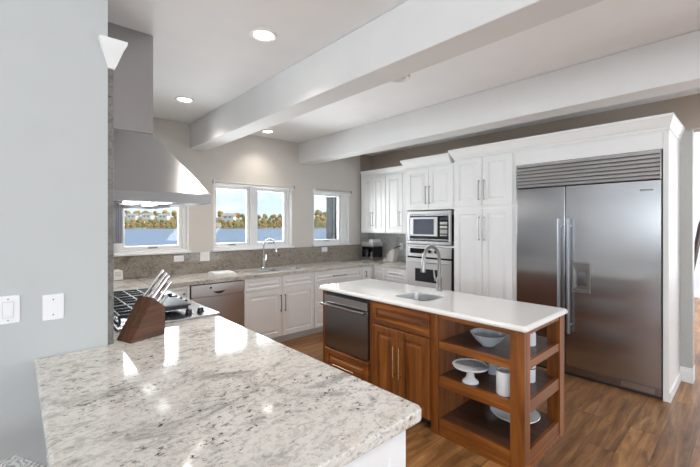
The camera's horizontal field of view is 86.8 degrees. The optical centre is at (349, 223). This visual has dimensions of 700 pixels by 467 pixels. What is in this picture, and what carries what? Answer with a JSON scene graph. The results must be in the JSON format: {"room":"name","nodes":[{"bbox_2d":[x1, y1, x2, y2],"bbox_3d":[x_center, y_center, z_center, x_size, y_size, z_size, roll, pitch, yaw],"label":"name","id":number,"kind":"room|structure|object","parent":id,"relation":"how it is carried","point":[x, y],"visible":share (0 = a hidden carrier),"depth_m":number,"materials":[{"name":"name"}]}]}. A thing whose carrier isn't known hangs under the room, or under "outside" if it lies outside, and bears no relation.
{"room":"kitchen","nodes":[
{"label":"kitchen","id":0,"kind":"room"},
{"bbox_2d":[0,0,107,465],"bbox_3d":[-3.424,0.142,-0.062,5.853,2.755,0.120,0,0,-42],"label":"wall","id":1,"kind":"structure","parent":0,"point":[54,69],"depth_m":1.70,"materials":[{"name":"white paint"}]},
{"bbox_2d":[0,295,19,324],"bbox_3d":[-1.489,0.374,1.611,0.078,0.122,0.011,0,0,-42],"label":"light switch","id":2,"kind":"object","parent":1,"relation":"attached to","point":[9,305],"visible":1,"depth_m":1.61,"materials":[{"name":"white plastic"}]},
{"bbox_2d":[42,293,63,320],"bbox_3d":[-1.377,0.385,1.716,0.078,0.118,0.007,0,0,-42],"label":"wall plate","id":3,"kind":"object","parent":1,"relation":"attached to","point":[53,304],"visible":1,"depth_m":1.71,"materials":[{"name":"white plastic"}]},
{"bbox_2d":[190,280,241,298],"bbox_3d":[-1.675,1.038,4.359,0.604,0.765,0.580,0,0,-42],"label":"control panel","id":4,"kind":"object","parent":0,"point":[232,289],"depth_m":4.12,"materials":[{"name":"silver metal"}]},
{"bbox_2d":[123,117,370,279],"bbox_3d":[-1.307,0.142,5.261,4.687,2.755,0.140,0,0,-42],"label":"wall","id":5,"kind":"structure","parent":0,"point":[249,158],"depth_m":5.25,"materials":[{"name":"white paint"}]},
{"bbox_2d":[114,208,122,243],"bbox_3d":[-2.523,0.010,4.022,0.094,0.400,0.054,0,0,-42],"label":"window frame","id":6,"kind":"structure","parent":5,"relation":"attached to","point":[118,212],"depth_m":4.00,"materials":[{"name":"white metal"}]},
{"bbox_2d":[114,206,190,256],"bbox_3d":[-2.312,-0.101,4.321,0.840,0.909,0.173,0,0,-42],"label":"window","id":7,"kind":"structure","parent":5,"relation":"in","point":[182,246],"depth_m":4.44,"materials":[{"name":"white plastic"}]},
{"bbox_2d":[174,255,183,261],"bbox_3d":[-2.057,0.416,4.449,0.115,0.072,0.008,0,0,-42],"label":"outlet","id":8,"kind":"object","parent":5,"relation":"attached to","point":[176,258],"visible":1,"depth_m":4.44,"materials":[{"name":"white plastic"}]},
{"bbox_2d":[200,252,209,260],"bbox_3d":[-1.826,0.408,4.659,0.118,0.118,0.009,0,0,-42],"label":"light switch","id":9,"kind":"object","parent":5,"relation":"attached to","point":[204,256],"visible":1,"depth_m":4.66,"materials":[{"name":"white plastic"}]},
{"bbox_2d":[114,244,360,278],"bbox_3d":[-1.347,0.482,5.116,4.139,0.253,0.021,0,0,-42],"label":"backsplash","id":10,"kind":"structure","parent":5,"relation":"attached to","point":[141,266],"depth_m":4.87,"materials":[{"name":"beige stone"}]},
{"bbox_2d":[212,183,294,251],"bbox_3d":[-1.347,-0.101,5.200,1.240,0.909,0.173,0,0,-42],"label":"window","id":11,"kind":"structure","parent":5,"relation":"in","point":[251,243],"depth_m":5.19,"materials":[{"name":"white plastic"}]},
{"bbox_2d":[212,179,294,189],"bbox_3d":[-1.296,-0.536,5.143,1.228,0.066,0.050,0,0,-42],"label":"roller blind","id":12,"kind":"object","parent":11,"relation":"attached to","point":[217,182],"visible":1,"depth_m":5.08,"materials":[{"name":"white fabric"}]},
{"bbox_2d":[312,192,350,246],"bbox_3d":[-0.331,-0.096,6.125,0.800,0.899,0.173,0,0,-42],"label":"window","id":13,"kind":"structure","parent":5,"relation":"in","point":[342,200],"depth_m":6.30,"materials":[{"name":"white plastic"}]},
{"bbox_2d":[313,188,351,194],"bbox_3d":[-0.279,-0.526,6.069,0.788,0.066,0.050,0,0,-42],"label":"roller blind","id":14,"kind":"object","parent":13,"relation":"attached to","point":[314,189],"visible":1,"depth_m":6.04,"materials":[{"name":"white fabric"}]},
{"bbox_2d":[190,0,603,150],"bbox_3d":[1.195,-1.077,1.224,0.205,0.315,9.200,0,0,-42],"label":"beam","id":15,"kind":"structure","parent":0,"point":[413,36],"depth_m":2.23,"materials":[{"name":"paint"}]},
{"bbox_2d":[108,0,699,163],"bbox_3d":[1.768,-1.295,1.772,16.200,0.120,9.440,0,0,-42],"label":"ceiling","id":16,"kind":"structure","parent":0,"point":[204,51],"depth_m":2.60,"materials":[{"name":"paint"}]},
{"bbox_2d":[174,96,194,102],"bbox_3d":[-1.641,-1.230,3.673,0.184,0.010,0.184,0,0,-42],"label":"recessed light","id":17,"kind":"object","parent":16,"relation":"in","point":[180,98],"visible":1,"depth_m":3.66,"materials":[{"name":"white"}]},
{"bbox_2d":[249,28,277,42],"bbox_3d":[-0.567,-1.230,2.419,0.184,0.010,0.184,0,0,-42],"label":"recessed light","id":18,"kind":"object","parent":16,"relation":"in","point":[263,35],"visible":1,"depth_m":2.42,"materials":[{"name":"white"}]},
{"bbox_2d":[261,130,274,132],"bbox_3d":[-1.094,-1.230,4.928,0.184,0.010,0.184,0,0,-42],"label":"recessed light","id":19,"kind":"object","parent":16,"relation":"in","point":[262,131],"visible":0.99,"depth_m":4.93,"materials":[{"name":"white"}]},
{"bbox_2d":[391,75,409,82],"bbox_3d":[0.415,-1.230,3.124,0.184,0.010,0.184,0,0,-42],"label":"recessed light","id":20,"kind":"object","parent":16,"relation":"in","point":[402,79],"visible":0.51,"depth_m":3.16,"materials":[{"name":"white"}]},
{"bbox_2d":[279,297,699,466],"bbox_3d":[1.768,1.580,1.772,16.200,0.120,9.440,0,0,-42],"label":"floor","id":21,"kind":"structure","parent":0,"point":[605,425],"depth_m":2.71,"materials":[{"name":"brown wood"}]},
{"bbox_2d":[0,455,47,466],"bbox_3d":[-1.105,1.178,1.084,0.400,0.686,0.420,0,0,21],"label":"bar stool","id":22,"kind":"object","parent":21,"relation":"on","point":[14,461],"visible":1,"depth_m":1.29,"materials":[{"name":"grey fabric"}]},
{"bbox_2d":[162,286,189,299],"bbox_3d":[-2.033,1.086,4.020,0.366,0.868,0.659,0,0,-42],"label":"base cabinet","id":23,"kind":"object","parent":21,"relation":"on","point":[184,291],"visible":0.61,"depth_m":3.87,"materials":[{"name":"white paint"}]},
{"bbox_2d":[190,280,243,326],"bbox_3d":[-1.664,1.087,4.347,0.604,0.865,0.611,0,0,-42],"label":"dishwasher","id":24,"kind":"object","parent":21,"relation":"on","point":[226,298],"visible":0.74,"depth_m":4.17,"materials":[{"name":"silver metal"}]},
{"bbox_2d":[243,272,313,341],"bbox_3d":[-1.062,1.086,4.899,1.018,0.868,0.666,0,0,-42],"label":"base cabinet","id":25,"kind":"object","parent":21,"relation":"on","point":[277,308],"visible":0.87,"depth_m":4.67,"materials":[{"name":"white paint"}]},
{"bbox_2d":[311,267,361,333],"bbox_3d":[-0.350,1.086,5.547,0.898,0.868,0.666,0,0,-42],"label":"base cabinet","id":26,"kind":"object","parent":21,"relation":"on","point":[349,274],"visible":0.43,"depth_m":5.15,"materials":[{"name":"white paint"}]},
{"bbox_2d":[323,290,372,383],"bbox_3d":[0.195,1.084,3.617,0.744,0.872,0.685,0,0,-42],"label":"base cabinet","id":27,"kind":"object","parent":21,"relation":"on","point":[361,368],"visible":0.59,"depth_m":3.35,"materials":[{"name":"brown wood"}]},
{"bbox_2d":[320,291,369,359],"bbox_3d":[0.172,0.913,3.587,0.698,0.523,0.602,0,0,-42],"label":"drawer appliance","id":28,"kind":"object","parent":27,"relation":"in","point":[347,318],"visible":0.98,"depth_m":3.35,"materials":[{"name":"silver metal"}]},
{"bbox_2d":[319,279,567,332],"bbox_3d":[0.630,0.628,3.167,0.733,0.036,2.015,0,0,-42],"label":"countertop","id":29,"kind":"structure","parent":27,"relation":"on","point":[524,317],"depth_m":2.81,"materials":[{"name":"white stone"}]},
{"bbox_2d":[396,293,443,300],"bbox_3d":[0.592,0.706,3.130,0.318,0.174,0.338,0,0,-42],"label":"bar sink","id":30,"kind":"object","parent":29,"relation":"in","point":[414,296],"visible":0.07,"depth_m":3.28,"materials":[{"name":"silver metal"}]},
{"bbox_2d":[421,245,441,290],"bbox_3d":[0.719,0.399,3.321,0.291,0.420,0.089,0,0,-42],"label":"faucet","id":31,"kind":"object","parent":29,"relation":"on","point":[438,279],"visible":1,"depth_m":3.37,"materials":[{"name":"silver metal"}]},
{"bbox_2d":[361,266,385,280],"bbox_3d":[0.372,1.086,6.061,0.854,0.868,0.880,0,0,-42],"label":"base cabinet","id":32,"kind":"object","parent":21,"relation":"on","point":[368,272],"visible":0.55,"depth_m":5.71,"materials":[{"name":"white paint"}]},
{"bbox_2d":[136,259,405,287],"bbox_3d":[-0.568,0.630,4.935,3.766,0.040,1.292,0,0,-42],"label":"countertop","id":33,"kind":"structure","parent":32,"relation":"on","point":[242,274],"depth_m":4.75,"materials":[{"name":"beige stone"}]},
{"bbox_2d":[208,270,236,275],"bbox_3d":[-1.572,0.597,4.547,0.280,0.024,0.250,0,0,-35],"label":"cloth","id":34,"kind":"object","parent":33,"relation":"on","point":[223,272],"visible":1,"depth_m":4.48,"materials":[{"name":"white fabric"}]},
{"bbox_2d":[262,238,276,267],"bbox_3d":[-1.099,0.404,5.087,0.240,0.411,0.089,0,0,20],"label":"faucet","id":35,"kind":"object","parent":33,"relation":"on","point":[263,259],"visible":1,"depth_m":5.08,"materials":[{"name":"silver metal"}]},
{"bbox_2d":[248,267,303,272],"bbox_3d":[-0.972,0.722,4.958,0.796,0.204,0.296,0,0,-42],"label":"sink","id":36,"kind":"object","parent":33,"relation":"in","point":[291,268],"visible":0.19,"depth_m":5.03,"materials":[{"name":"silver metal"}]},
{"bbox_2d":[362,239,382,259],"bbox_3d":[0.373,0.434,6.359,0.266,0.348,0.270,0,0,-42],"label":"coffee maker","id":37,"kind":"object","parent":33,"relation":"on","point":[371,249],"visible":1,"depth_m":6.29,"materials":[{"name":"black plastic"}]},
{"bbox_2d":[384,246,400,261],"bbox_3d":[0.731,0.484,6.082,0.272,0.248,0.246,0,0,-42],"label":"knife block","id":38,"kind":"object","parent":33,"relation":"on","point":[392,255],"visible":1,"depth_m":5.96,"materials":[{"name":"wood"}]},
{"bbox_2d":[343,430,405,466],"bbox_3d":[-0.560,1.086,1.627,0.644,0.868,1.618,0,0,-42],"label":"base cabinet","id":39,"kind":"object","parent":21,"relation":"on","point":[392,453],"visible":0.02,"depth_m":1.15,"materials":[{"name":"white paint"}]},
{"bbox_2d":[34,279,421,466],"bbox_3d":[-1.423,0.630,2.369,0.950,0.040,3.935,0,0,-42],"label":"countertop","id":40,"kind":"structure","parent":39,"relation":"on","point":[211,391],"depth_m":1.26,"materials":[{"name":"white stone"}]},
{"bbox_2d":[114,269,122,279],"bbox_3d":[-2.518,0.550,4.016,0.035,0.111,0.090,0,0,42],"label":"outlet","id":41,"kind":"object","parent":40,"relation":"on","point":[118,274],"visible":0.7,"depth_m":4.02,"materials":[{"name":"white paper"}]},
{"bbox_2d":[117,296,164,343],"bbox_3d":[-1.126,0.503,1.999,0.126,0.212,0.195,0,0,28],"label":"knife block","id":42,"kind":"object","parent":40,"relation":"on","point":[146,319],"visible":1,"depth_m":1.98,"materials":[{"name":"brown wood"}]},
{"bbox_2d":[143,269,163,296],"bbox_3d":[-1.113,0.337,2.100,0.012,0.147,0.131,0,0,28],"label":"kitchen knife","id":43,"kind":"object","parent":42,"relation":"in","point":[159,275],"visible":0.94,"depth_m":2.10,"materials":[{"name":"silver metal"}]},
{"bbox_2d":[148,272,167,296],"bbox_3d":[-1.078,0.344,2.077,0.012,0.136,0.121,0,0,28],"label":"kitchen knife","id":44,"kind":"object","parent":42,"relation":"in","point":[165,274],"visible":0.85,"depth_m":2.07,"materials":[{"name":"silver metal"}]},
{"bbox_2d":[152,275,169,298],"bbox_3d":[-1.048,0.348,2.054,0.012,0.125,0.111,0,0,28],"label":"kitchen knife","id":45,"kind":"object","parent":42,"relation":"in","point":[163,283],"visible":0.98,"depth_m":2.05,"materials":[{"name":"silver metal"}]},
{"bbox_2d":[157,281,171,301],"bbox_3d":[-1.039,0.377,2.070,0.011,0.108,0.097,0,0,28],"label":"kitchen knife","id":46,"kind":"object","parent":42,"relation":"in","point":[170,282],"visible":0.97,"depth_m":2.07,"materials":[{"name":"silver metal"}]},
{"bbox_2d":[114,288,218,331],"bbox_3d":[-1.484,0.627,2.720,0.596,0.181,1.148,0,0,-42],"label":"gas cooktop","id":47,"kind":"object","parent":40,"relation":"in","point":[178,308],"visible":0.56,"depth_m":2.51,"materials":[{"name":"silver metal"}]},
{"bbox_2d":[385,267,405,283],"bbox_3d":[0.883,1.086,5.656,0.656,0.868,0.398,0,0,-42],"label":"base cabinet","id":48,"kind":"object","parent":21,"relation":"on","point":[396,275],"visible":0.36,"depth_m":5.46,"materials":[{"name":"white paint"}]},
{"bbox_2d":[372,301,476,434],"bbox_3d":[0.647,1.084,3.121,0.744,0.872,0.655,0,0,-42],"label":"base cabinet","id":49,"kind":"object","parent":21,"relation":"on","point":[408,361],"visible":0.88,"depth_m":2.81,"materials":[{"name":"brown wood"}]},
{"bbox_2d":[400,153,454,283],"bbox_3d":[1.265,0.307,5.210,0.708,2.426,0.860,0,0,-42],"label":"tall cabinet","id":50,"kind":"object","parent":21,"relation":"on","point":[429,179],"visible":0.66,"depth_m":4.96,"materials":[{"name":"white paint"}]},
{"bbox_2d":[407,246,453,290],"bbox_3d":[1.242,0.636,5.149,0.629,0.648,0.710,0,0,-42],"label":"wall oven","id":51,"kind":"object","parent":50,"relation":"in","point":[415,277],"visible":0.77,"depth_m":4.95,"materials":[{"name":"silver metal"}]},
{"bbox_2d":[408,210,453,245],"bbox_3d":[1.225,0.050,5.133,0.476,0.450,0.710,0,0,-42],"label":"microwave","id":52,"kind":"object","parent":50,"relation":"in","point":[427,227],"visible":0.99,"depth_m":4.94,"materials":[{"name":"silver metal"}]},
{"bbox_2d":[448,140,513,300],"bbox_3d":[1.780,0.294,4.628,0.730,2.451,0.806,0,0,-42],"label":"pantry cabinet","id":53,"kind":"object","parent":21,"relation":"on","point":[483,174],"visible":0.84,"depth_m":4.36,"materials":[{"name":"white paint"}]},
{"bbox_2d":[439,315,563,466],"bbox_3d":[1.094,1.084,2.672,0.687,0.872,0.608,0,0,-42],"label":"shelf unit","id":54,"kind":"object","parent":21,"relation":"on","point":[472,425],"visible":0.88,"depth_m":2.50,"materials":[{"name":"brown wood"}]},
{"bbox_2d":[452,358,488,384],"bbox_3d":[0.835,1.033,2.566,0.242,0.120,0.242,0,0,-42],"label":"cake stand","id":55,"kind":"object","parent":54,"relation":"on","point":[471,366],"visible":0.98,"depth_m":2.55,"materials":[{"name":"white ceramic"}]},
{"bbox_2d":[470,328,506,346],"bbox_3d":[0.967,0.804,2.592,0.244,0.086,0.244,0,0,-42],"label":"bowl","id":56,"kind":"object","parent":54,"relation":"on","point":[485,337],"visible":0.91,"depth_m":2.59,"materials":[{"name":"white ceramic"}]},
{"bbox_2d":[487,363,497,374],"bbox_3d":[1.047,1.034,2.712,0.080,0.120,0.080,0,0,-42],"label":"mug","id":57,"kind":"object","parent":54,"relation":"on","point":[492,368],"visible":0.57,"depth_m":2.68,"materials":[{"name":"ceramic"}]},
{"bbox_2d":[496,367,509,396],"bbox_3d":[1.002,1.019,2.390,0.110,0.150,0.110,0,0,-42],"label":"canister","id":58,"kind":"object","parent":54,"relation":"on","point":[502,374],"visible":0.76,"depth_m":2.35,"materials":[{"name":"white ceramic"}]},
{"bbox_2d":[490,406,539,423],"bbox_3d":[1.178,1.371,2.649,0.330,0.066,0.330,0,0,-42],"label":"serving plate","id":59,"kind":"object","parent":54,"relation":"on","point":[534,415],"visible":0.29,"depth_m":2.60,"materials":[{"name":"white ceramic"}]},
{"bbox_2d":[530,366,535,382],"bbox_3d":[1.246,1.006,2.589,0.099,0.175,0.099,0,0,-42],"label":"canister","id":60,"kind":"object","parent":54,"relation":"on","point":[532,370],"visible":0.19,"depth_m":2.54,"materials":[{"name":"white ceramic"}]},
{"bbox_2d":[530,332,535,346],"bbox_3d":[1.258,0.777,2.599,0.090,0.140,0.090,0,0,-42],"label":"canister","id":61,"kind":"object","parent":54,"relation":"on","point":[532,335],"visible":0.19,"depth_m":2.56,"materials":[{"name":"white ceramic"}]},
{"bbox_2d":[516,149,662,399],"bbox_3d":[2.475,0.438,3.829,0.740,2.165,1.234,0,0,-42],"label":"refrigerator","id":62,"kind":"object","parent":21,"relation":"on","point":[590,229],"visible":0.92,"depth_m":3.50,"materials":[{"name":"silver metal"}]},
{"bbox_2d":[511,112,684,402],"bbox_3d":[2.508,0.294,3.829,0.730,2.451,1.356,0,0,-42],"label":"surround","id":63,"kind":"object","parent":21,"relation":"on","point":[664,132],"visible":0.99,"depth_m":3.39,"materials":[{"name":"white paint"}]},
{"bbox_2d":[694,220,699,270],"bbox_3d":[5.982,0.386,6.204,0.100,2.268,0.543,0,0,-42],"label":"stair rail","id":64,"kind":"object","parent":21,"relation":"on","point":[697,237],"visible":0.25,"depth_m":6.27,"materials":[{"name":"brown wood"}]},
{"bbox_2d":[299,30,699,164],"bbox_3d":[2.395,-1.077,2.316,0.230,0.315,9.200,0,0,-42],"label":"beam","id":65,"kind":"structure","parent":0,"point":[671,65],"depth_m":3.07,"materials":[{"name":"paint"}]},
{"bbox_2d":[371,93,699,260],"bbox_3d":[3.526,0.142,3.346,0.120,2.755,9.200,0,0,-42],"label":"wall","id":66,"kind":"structure","parent":0,"point":[686,109],"depth_m":4.35,"materials":[{"name":"beige paint"}]},
{"bbox_2d":[360,168,385,232],"bbox_3d":[0.464,-0.376,6.323,0.394,1.051,0.673,0,0,-42],"label":"upper cabinet","id":67,"kind":"object","parent":66,"relation":"attached to","point":[373,181],"depth_m":6.16,"materials":[{"name":"white paint"}]},
{"bbox_2d":[360,233,405,260],"bbox_3d":[0.723,0.380,6.127,0.280,0.459,1.315,0,0,-42],"label":"backsplash","id":68,"kind":"structure","parent":66,"relation":"attached to","point":[390,241],"depth_m":6.38,"materials":[{"name":"grey stone"}]},
{"bbox_2d":[385,165,405,233],"bbox_3d":[0.894,-0.376,5.850,0.394,1.051,0.598,0,0,-42],"label":"upper cabinet","id":69,"kind":"object","parent":66,"relation":"attached to","point":[395,176],"visible":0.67,"depth_m":5.80,"materials":[{"name":"white paint"}]},
{"bbox_2d":[680,365,694,383],"bbox_3d":[3.287,1.450,3.604,0.158,0.140,0.095,0,0,-42],"label":"baseboard","id":70,"kind":"structure","parent":66,"relation":"attached to","point":[687,374],"depth_m":3.55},
{"bbox_2d":[680,128,699,368],"bbox_3d":[3.829,0.234,3.013,0.144,2.289,1.698,0,0,-42],"label":"trim","id":71,"kind":"structure","parent":66,"relation":"attached to","point":[687,140],"depth_m":3.56,"materials":[{"name":"grey paint"}]},
{"bbox_2d":[694,164,699,289],"bbox_3d":[7.207,0.142,7.680,0.100,2.755,4.350,0,0,-42],"label":"wall","id":72,"kind":"structure","parent":0,"point":[696,166],"depth_m":7.64,"materials":[{"name":"paint"}]},
{"bbox_2d":[694,290,699,297],"bbox_3d":[7.162,1.440,7.640,0.019,0.160,4.150,0,0,-42],"label":"baseboard","id":73,"kind":"structure","parent":72,"relation":"attached to","point":[696,292],"depth_m":7.62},
{"bbox_3d":[-2.147,0.143,2.792,0.120,2.755,2.380,0,0,-42],"label":"wall","id":74,"kind":"structure","parent":0,"visible":0},
{"bbox_2d":[108,69,113,344],"bbox_3d":[-2.046,-0.088,2.790,0.026,1.394,2.476,0,0,-42],"label":"trim","id":75,"kind":"structure","parent":74,"relation":"attached to","point":[110,71],"depth_m":1.87,"materials":[{"name":"paint"}]},
{"bbox_2d":[98,34,127,69],"bbox_3d":[-1.332,-0.855,2.015,0.122,0.138,0.466,0,0,-42],"label":"wall sconce","id":76,"kind":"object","parent":74,"relation":"attached to","point":[113,49],"depth_m":1.85,"materials":[{"name":"white glass"}]},
{"bbox_2d":[108,22,210,208],"bbox_3d":[-1.543,-0.683,2.693,0.584,1.102,1.220,0,0,-42],"label":"range hood","id":77,"kind":"object","parent":74,"relation":"attached to","point":[147,175],"visible":0.73,"depth_m":2.33,"materials":[{"name":"silver metal"}]},
{"label":"outside","id":78,"kind":"structure","parent":0,"visible":0},
{"bbox_2d":[124,216,325,228],"bbox_3d":[-60.000,0.047,445.000,633.306,23.745,595.722,0,0,-42],"label":"shore","id":79,"kind":"structure","parent":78,"point":[140,217],"depth_m":406.68,"materials":[{"name":"green plant"}]},
{"bbox_2d":[126,213,139,219],"bbox_3d":[-258.054,-7.912,440.000,12.150,9.290,9.720,0,0,0],"label":"house","id":80,"kind":"structure","parent":79,"relation":"on","point":[129,216],"depth_m":435.98,"materials":[{"name":"tile"}]},
{"bbox_2d":[141,213,153,219],"bbox_3d":[-242.400,-8.280,444.000,12.150,9.290,9.720,0,0,0],"label":"house","id":81,"kind":"structure","parent":79,"relation":"on","point":[145,216],"depth_m":439.94,"materials":[{"name":"tile"}]},
{"bbox_2d":[158,214,170,219],"bbox_3d":[-221.189,-7.804,440.000,12.150,9.290,9.720,0,0,0],"label":"house","id":82,"kind":"structure","parent":79,"relation":"on","point":[160,216],"depth_m":435.98,"materials":[{"name":"tile"}]},
{"bbox_2d":[221,213,236,221],"bbox_3d":[-143.238,-7.004,438.000,15.300,11.180,12.240,0,0,0],"label":"house","id":83,"kind":"structure","parent":79,"relation":"on","point":[225,216],"depth_m":432.90,"materials":[{"name":"tile"}]},
{"bbox_2d":[314,210,320,215],"bbox_3d":[-40.852,-12.737,468.742,8.871,11.420,8.023,0,0,2],"label":"tree","id":84,"kind":"object","parent":79,"relation":"on","point":[317,212],"visible":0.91,"depth_m":466.14,"materials":[{"name":"green plant"}]},
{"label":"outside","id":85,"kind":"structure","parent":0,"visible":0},
{"bbox_2d":[124,229,325,246],"bbox_3d":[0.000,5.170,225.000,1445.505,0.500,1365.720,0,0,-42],"label":"lake","id":86,"kind":"structure","parent":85,"point":[132,237],"depth_m":145.64,"materials":[{"name":"blue liquid"}]},
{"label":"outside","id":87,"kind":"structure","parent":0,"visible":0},
{"bbox_2d":[326,197,336,238],"bbox_3d":[-0.262,1.420,7.030,0.340,6.200,0.172,0,0,-42],"label":"porch post","id":88,"kind":"object","parent":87,"point":[331,202],"visible":0.02,"depth_m":6.91,"materials":[{"name":"grey"}]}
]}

